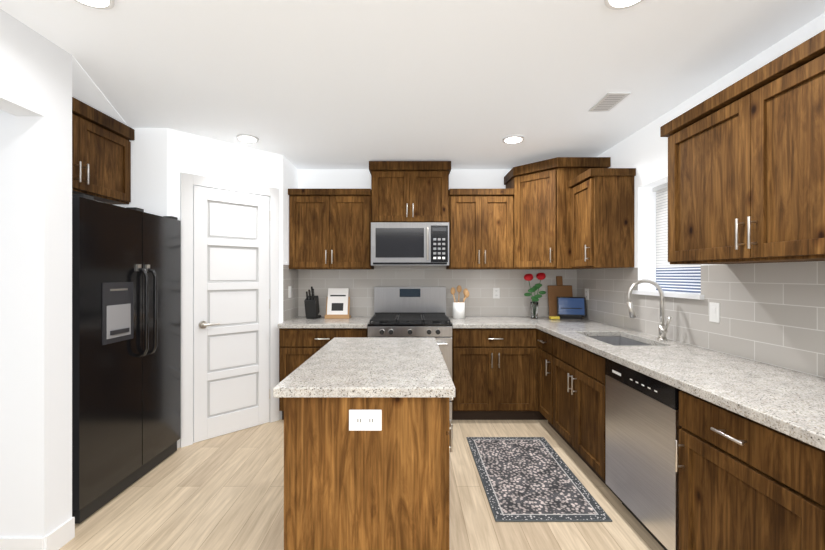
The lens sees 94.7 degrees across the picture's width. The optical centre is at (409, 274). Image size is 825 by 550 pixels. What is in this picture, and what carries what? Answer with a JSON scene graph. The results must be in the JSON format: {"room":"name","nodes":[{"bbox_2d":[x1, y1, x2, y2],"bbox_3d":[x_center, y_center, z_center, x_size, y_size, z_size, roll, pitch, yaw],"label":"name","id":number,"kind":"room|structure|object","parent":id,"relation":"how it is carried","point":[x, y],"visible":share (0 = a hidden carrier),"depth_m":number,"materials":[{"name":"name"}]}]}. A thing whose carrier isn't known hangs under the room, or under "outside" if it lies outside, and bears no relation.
{"room":"kitchen","nodes":[
{"label":"kitchen","id":0,"kind":"room"},
{"bbox_2d":[0,9,43,115],"bbox_3d":[-1.817,0.110,-0.890,0.130,2.500,5.420,0,0,0],"label":"wall","id":1,"kind":"structure","parent":0,"point":[21,69],"depth_m":1.72,"materials":[{"name":"white paint"}]},
{"bbox_2d":[0,37,71,536],"bbox_3d":[-2.726,0.110,1.895,1.948,2.500,0.150,0,0,0],"label":"wall","id":2,"kind":"structure","parent":0,"point":[35,326],"depth_m":1.82,"materials":[{"name":"white paint"}]},
{"bbox_2d":[0,534,50,549],"bbox_3d":[-2.720,1.308,1.814,1.960,0.105,0.012,0,0,0],"label":"baseboard","id":3,"kind":"structure","parent":2,"relation":"attached to","point":[6,543],"depth_m":1.81,"materials":[{"name":"white"}]},
{"bbox_2d":[72,97,134,204],"bbox_3d":[-2.322,-0.835,2.470,0.346,0.579,0.940,0,0,0],"label":"upper cabinet","id":4,"kind":"object","parent":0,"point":[101,145],"depth_m":2.65,"materials":[{"name":"brown wood"}]},
{"bbox_2d":[116,128,166,215],"bbox_3d":[-2.252,0.110,2.509,0.735,2.500,1.077,0,0,0],"label":"wall","id":5,"kind":"structure","parent":0,"point":[148,170],"depth_m":2.95,"materials":[{"name":"white paint"}]},
{"bbox_2d":[167,128,297,442],"bbox_3d":[-1.581,0.110,3.523,0.748,2.500,1.153,0,0,0],"label":"wall","id":6,"kind":"structure","parent":0,"point":[189,153],"depth_m":3.29,"materials":[{"name":"white paint"}]},
{"bbox_2d":[180,172,278,447],"bbox_3d":[-1.522,0.275,3.283,0.810,2.170,0.025,0,0,-44],"label":"door frame","id":7,"kind":"structure","parent":6,"relation":"attached to","point":[188,181],"depth_m":3.05,"materials":[{"name":"white wood"}]},
{"bbox_2d":[193,186,269,441],"bbox_3d":[-1.518,0.315,3.282,0.469,2.067,0.452,0,0,0],"label":"pantry door","id":8,"kind":"structure","parent":6,"relation":"in","point":[231,308],"depth_m":3.25,"materials":[{"name":"white wood"}]},
{"bbox_2d":[283,264,297,321],"bbox_3d":[-1.205,0.182,3.853,0.002,0.565,0.488,0,0,0],"label":"backsplash","id":9,"kind":"structure","parent":6,"relation":"attached to","point":[290,276],"depth_m":3.83,"materials":[{"name":"tile"}]},
{"bbox_2d":[288,189,373,268],"bbox_3d":[-0.795,-0.456,3.925,0.815,0.790,0.340,0,0,0],"label":"upper cabinet","id":10,"kind":"object","parent":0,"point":[329,228],"depth_m":3.77,"materials":[{"name":"brown wood"}]},
{"bbox_2d":[59,419,663,549],"bbox_3d":[-0.870,1.390,0.330,5.660,0.060,7.860,0,0,0],"label":"floor","id":11,"kind":"structure","parent":0,"point":[224,492],"depth_m":2.22,"materials":[{"name":"beige wood"}]},
{"bbox_2d":[72,194,180,523],"bbox_3d":[-2.095,0.454,2.490,0.780,1.788,0.900,0,0,0],"label":"fridge","id":12,"kind":"object","parent":11,"relation":"on","point":[126,347],"visible":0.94,"depth_m":2.34,"materials":[{"name":"black metal"}]},
{"bbox_2d":[278,327,367,419],"bbox_3d":[-0.795,0.923,3.783,0.815,0.874,0.624,0,0,0],"label":"base cabinet","id":13,"kind":"object","parent":11,"relation":"on","point":[297,345],"depth_m":3.47,"materials":[{"name":"brown wood"}]},
{"bbox_2d":[278,316,372,326],"bbox_3d":[-0.795,0.465,3.774,0.818,0.040,0.646,0,0,0],"label":"countertop","id":14,"kind":"structure","parent":13,"relation":"on","point":[300,321],"depth_m":3.56,"materials":[{"name":"white stone"}]},
{"bbox_2d":[304,286,320,318],"bbox_3d":[-1.000,0.281,3.904,0.116,0.327,0.253,0,0,0],"label":"knife block","id":15,"kind":"object","parent":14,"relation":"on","point":[312,310],"visible":1,"depth_m":3.82,"materials":[{"name":"black"}]},
{"bbox_2d":[325,288,350,318],"bbox_3d":[-0.745,0.291,3.930,0.250,0.306,0.120,0,0,0],"label":"cookbook stand","id":16,"kind":"object","parent":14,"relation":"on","point":[338,304],"visible":1,"depth_m":3.91,"materials":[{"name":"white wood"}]},
{"bbox_2d":[273,337,455,549],"bbox_3d":[-0.170,0.902,2.105,0.745,0.915,1.210,0,0,0],"label":"kitchen island","id":17,"kind":"object","parent":11,"relation":"on","point":[368,434],"visible":1,"depth_m":1.53,"materials":[{"name":"brown wood"}]},
{"bbox_2d":[355,416,375,423],"bbox_3d":[-0.180,0.585,1.528,0.080,0.028,0.002,0,0,0],"label":"outlet","id":18,"kind":"object","parent":17,"relation":"attached to","point":[358,419],"depth_m":1.53,"materials":[{"name":"white plastic"}]},
{"bbox_2d":[368,287,451,420],"bbox_3d":[0.000,0.728,3.712,0.760,1.205,0.717,0,0,0],"label":"stove","id":19,"kind":"object","parent":11,"relation":"on","point":[409,311],"visible":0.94,"depth_m":3.83,"materials":[{"name":"silver metal"}]},
{"bbox_2d":[452,327,529,419],"bbox_3d":[0.789,0.923,3.756,0.802,0.874,0.678,0,0,0],"label":"base cabinet","id":20,"kind":"object","parent":11,"relation":"on","point":[491,365],"depth_m":3.48,"materials":[{"name":"brown wood"}]},
{"bbox_2d":[447,316,597,326],"bbox_3d":[1.091,0.465,3.774,1.410,0.040,0.646,0,0,0],"label":"countertop","id":21,"kind":"structure","parent":20,"relation":"on","point":[469,321],"depth_m":3.64,"materials":[{"name":"white stone"}]},
{"bbox_2d":[450,285,468,318],"bbox_3d":[0.510,0.275,3.900,0.192,0.339,0.124,0,0,0],"label":"utensil crock","id":22,"kind":"object","parent":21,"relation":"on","point":[458,310],"visible":1,"depth_m":3.86,"materials":[{"name":"white ceramic"}]},
{"bbox_2d":[524,273,545,318],"bbox_3d":[1.274,0.210,3.885,0.229,0.468,0.096,0,0,-4],"label":"vase","id":23,"kind":"object","parent":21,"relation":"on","point":[534,298],"visible":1,"depth_m":3.86,"materials":[{"name":"clear glass"}]},
{"bbox_2d":[549,316,559,318],"bbox_3d":[1.455,0.430,3.830,0.090,0.028,0.060,0,0,0],"label":"sponge","id":24,"kind":"object","parent":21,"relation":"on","point":[554,317],"visible":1,"depth_m":3.80,"materials":[{"name":"yellow"}]},
{"bbox_2d":[547,276,572,316],"bbox_3d":[1.600,0.228,4.044,0.260,0.431,0.086,0,0,0],"label":"cutting board","id":25,"kind":"object","parent":21,"relation":"on","point":[559,289],"visible":0.73,"depth_m":4.04,"materials":[{"name":"brown wood"}]},
{"bbox_2d":[557,297,585,318],"bbox_3d":[1.648,0.334,3.892,0.270,0.220,0.094,0,0,14],"label":"smart display","id":26,"kind":"object","parent":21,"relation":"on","point":[571,307],"visible":1,"depth_m":3.86,"materials":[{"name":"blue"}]},
{"bbox_2d":[466,437,611,521],"bbox_3d":[0.792,1.355,2.630,0.645,0.008,1.080,0,0,0],"label":"rug","id":27,"kind":"object","parent":11,"relation":"on","point":[529,479],"visible":0.98,"depth_m":2.46,"materials":[{"name":"grey fabric"}]},
{"bbox_2d":[530,327,637,428],"bbox_3d":[1.444,0.923,3.272,0.701,0.874,0.436,0,0,0],"label":"base cabinet","id":28,"kind":"object","parent":11,"relation":"on","point":[544,348],"depth_m":3.35,"materials":[{"name":"brown wood"}]},
{"bbox_2d":[554,359,621,501],"bbox_3d":[1.482,1.030,2.736,0.624,0.660,0.922,0,0,0],"label":"base cabinet","id":29,"kind":"object","parent":11,"relation":"on","point":[579,395],"depth_m":2.61,"materials":[{"name":"brown wood"}]},
{"bbox_2d":[605,358,681,549],"bbox_3d":[1.480,0.924,1.971,0.628,0.872,0.598,0,0,0],"label":"dishwasher","id":30,"kind":"object","parent":11,"relation":"on","point":[643,426],"visible":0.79,"depth_m":1.89,"materials":[{"name":"silver metal"}]},
{"bbox_2d":[675,391,789,549],"bbox_3d":[1.482,0.923,1.331,0.624,0.874,0.672,0,0,0],"label":"base cabinet","id":31,"kind":"object","parent":11,"relation":"on","point":[751,446],"depth_m":1.40,"materials":[{"name":"brown wood"}]},
{"bbox_2d":[534,323,824,450],"bbox_3d":[1.468,0.465,1.948,0.656,0.040,3.006,0,0,0],"label":"countertop","id":32,"kind":"structure","parent":31,"relation":"on","point":[789,402],"depth_m":1.63,"materials":[{"name":"white stone"}]},
{"bbox_2d":[626,279,671,340],"bbox_3d":[1.619,0.237,2.573,0.272,0.416,0.113,0,0,0],"label":"faucet","id":33,"kind":"object","parent":32,"relation":"on","point":[663,330],"depth_m":2.59,"materials":[{"name":"silver metal"}]},
{"bbox_2d":[790,439,824,549],"bbox_3d":[1.482,0.923,0.791,0.624,0.874,0.692,0,0,0],"label":"base cabinet","id":34,"kind":"object","parent":11,"relation":"on","point":[807,465],"depth_m":1.12,"materials":[{"name":"brown wood"}]},
{"bbox_2d":[298,169,510,188],"bbox_3d":[0.352,0.110,4.180,3.316,2.500,0.160,0,0,0],"label":"wall","id":35,"kind":"structure","parent":0,"point":[361,178],"depth_m":4.10,"materials":[{"name":"white paint"}]},
{"bbox_2d":[298,266,576,315],"bbox_3d":[0.297,0.182,4.099,3.006,0.565,0.002,0,0,0],"label":"backsplash","id":36,"kind":"structure","parent":35,"relation":"attached to","point":[481,284],"depth_m":4.10,"materials":[{"name":"tile"}]},
{"bbox_2d":[493,288,499,297],"bbox_3d":[0.930,0.195,4.093,0.070,0.115,0.008,0,0,0],"label":"electrical outlet","id":37,"kind":"object","parent":36,"relation":"attached to","point":[496,292],"visible":1,"depth_m":4.09,"materials":[{"name":"white plastic"}]},
{"bbox_2d":[368,161,451,225],"bbox_3d":[0.000,-0.818,3.920,0.769,0.605,0.340,0,0,0],"label":"upper cabinet","id":38,"kind":"object","parent":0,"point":[400,191],"depth_m":3.75,"materials":[{"name":"brown wood"}]},
{"bbox_2d":[371,222,448,265],"bbox_3d":[0.000,-0.300,3.860,0.756,0.415,0.468,0,0,0],"label":"microwave","id":39,"kind":"object","parent":38,"relation":"attached to","point":[409,243],"visible":1,"depth_m":3.67,"materials":[{"name":"silver metal"}]},
{"bbox_2d":[0,0,824,168],"bbox_3d":[-0.870,-1.170,0.330,5.660,0.060,7.860,0,0,0],"label":"ceiling","id":40,"kind":"structure","parent":0,"point":[354,84],"depth_m":2.08,"materials":[{"name":"white paint"}]},
{"bbox_2d":[74,0,114,9],"bbox_3d":[-1.300,-1.133,1.530,0.176,0.013,0.176,0,0,0],"label":"recessed light","id":41,"kind":"object","parent":40,"relation":"in","point":[103,4],"visible":0.96,"depth_m":1.58,"materials":[{"name":"white plastic"}]},
{"bbox_2d":[72,56,127,125],"bbox_3d":[-1.961,-1.138,2.456,0.418,0.004,0.968,0,0,0],"label":"wall","id":42,"kind":"structure","parent":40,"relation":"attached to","point":[86,90],"depth_m":2.38,"materials":[{"name":"white paint"}]},
{"bbox_2d":[236,134,258,142],"bbox_3d":[-1.350,-1.133,3.160,0.176,0.013,0.176,0,0,0],"label":"recessed light","id":43,"kind":"object","parent":40,"relation":"in","point":[247,138],"visible":1,"depth_m":3.14,"materials":[{"name":"white plastic"}]},
{"bbox_2d":[503,135,523,143],"bbox_3d":[0.865,-1.133,3.180,0.176,0.013,0.176,0,0,0],"label":"recessed light","id":44,"kind":"object","parent":40,"relation":"in","point":[512,139],"visible":0.98,"depth_m":3.16,"materials":[{"name":"white plastic"}]},
{"bbox_2d":[572,166,635,268],"bbox_3d":[1.626,-0.456,3.242,0.342,0.790,0.403,0,0,0],"label":"upper cabinet","id":45,"kind":"object","parent":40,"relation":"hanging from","point":[602,196],"depth_m":3.04,"materials":[{"name":"brown wood"}]},
{"bbox_2d":[588,92,629,110],"bbox_3d":[1.305,-1.135,2.500,0.140,0.008,0.260,0,0,0],"label":"ceiling vent","id":46,"kind":"object","parent":40,"relation":"in","point":[608,101],"visible":1,"depth_m":2.48,"materials":[{"name":"white metal"}]},
{"bbox_2d":[604,0,643,9],"bbox_3d":[0.880,-1.133,1.530,0.176,0.013,0.176,0,0,0],"label":"recessed light","id":47,"kind":"object","parent":40,"relation":"in","point":[617,4],"visible":0.94,"depth_m":1.58,"materials":[{"name":"white plastic"}]},
{"bbox_2d":[660,30,824,263],"bbox_3d":[1.626,-0.456,1.588,0.342,0.790,1.143,0,0,0],"label":"upper cabinet","id":48,"kind":"object","parent":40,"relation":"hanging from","point":[746,169],"depth_m":1.60,"materials":[{"name":"brown wood"}]},
{"bbox_2d":[446,189,503,268],"bbox_3d":[0.708,-0.456,3.925,0.640,0.790,0.340,0,0,0],"label":"upper cabinet","id":49,"kind":"object","parent":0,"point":[476,232],"depth_m":3.77,"materials":[{"name":"brown wood"}]},
{"bbox_2d":[504,157,610,268],"bbox_3d":[1.377,-0.558,3.734,0.840,0.995,0.724,0,0,0],"label":"upper cabinet","id":50,"kind":"object","parent":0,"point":[537,195],"depth_m":3.54,"materials":[{"name":"brown wood"}]},
{"bbox_2d":[570,343,609,374],"bbox_3d":[1.284,0.580,2.700,0.012,0.187,0.624,0,0,0],"label":"drawer front","id":51,"kind":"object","parent":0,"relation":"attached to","point":[595,362],"depth_m":2.50,"materials":[{"name":"brown wood"}]},
{"bbox_2d":[597,12,824,289],"bbox_3d":[1.905,0.110,0.330,0.210,2.500,7.860,0,0,0],"label":"wall","id":52,"kind":"structure","parent":0,"point":[643,151],"depth_m":2.89,"materials":[{"name":"white paint"}]},
{"bbox_2d":[590,335,621,342],"bbox_3d":[1.475,0.580,3.006,0.370,0.187,0.012,0,0,0],"label":"sink","id":53,"kind":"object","parent":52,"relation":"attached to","point":[605,338],"depth_m":3.00,"materials":[{"name":"grey metal"}]},
{"bbox_2d":[622,335,637,342],"bbox_3d":[1.666,0.580,2.700,0.012,0.187,0.624,0,0,0],"label":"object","id":54,"kind":"structure","parent":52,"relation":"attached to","point":[624,340],"depth_m":2.89,"materials":[{"name":"grey metal"}]},
{"bbox_2d":[632,290,703,299],"bbox_3d":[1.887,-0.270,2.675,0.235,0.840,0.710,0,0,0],"label":"window sill","id":55,"kind":"structure","parent":52,"relation":"in","point":[689,295],"depth_m":2.61,"materials":[{"name":"white"}]},
{"bbox_2d":[652,182,700,292],"bbox_3d":[1.930,-0.284,2.675,0.040,0.807,0.638,0,0,0],"label":"window blinds","id":56,"kind":"object","parent":52,"relation":"attached to","point":[679,277],"visible":0.39,"depth_m":2.87,"materials":[{"name":"white plastic"}]},
{"bbox_2d":[577,261,824,377],"bbox_3d":[1.799,0.202,2.271,0.002,0.525,3.652,0,0,0],"label":"backsplash","id":57,"kind":"structure","parent":52,"relation":"attached to","point":[772,314],"depth_m":2.06,"materials":[{"name":"tile"}]},
{"bbox_2d":[585,288,588,299],"bbox_3d":[1.793,0.195,3.860,0.008,0.115,0.070,0,0,0],"label":"outlet","id":58,"kind":"object","parent":57,"relation":"attached to","point":[586,294],"visible":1,"depth_m":3.85,"materials":[{"name":"white plastic"}]},
{"bbox_2d":[709,302,719,322],"bbox_3d":[1.792,0.220,2.240,0.010,0.115,0.070,0,0,0],"label":"outlet","id":59,"kind":"object","parent":57,"relation":"attached to","point":[714,312],"visible":1,"depth_m":2.23,"materials":[{"name":"white plastic"}]}
]}

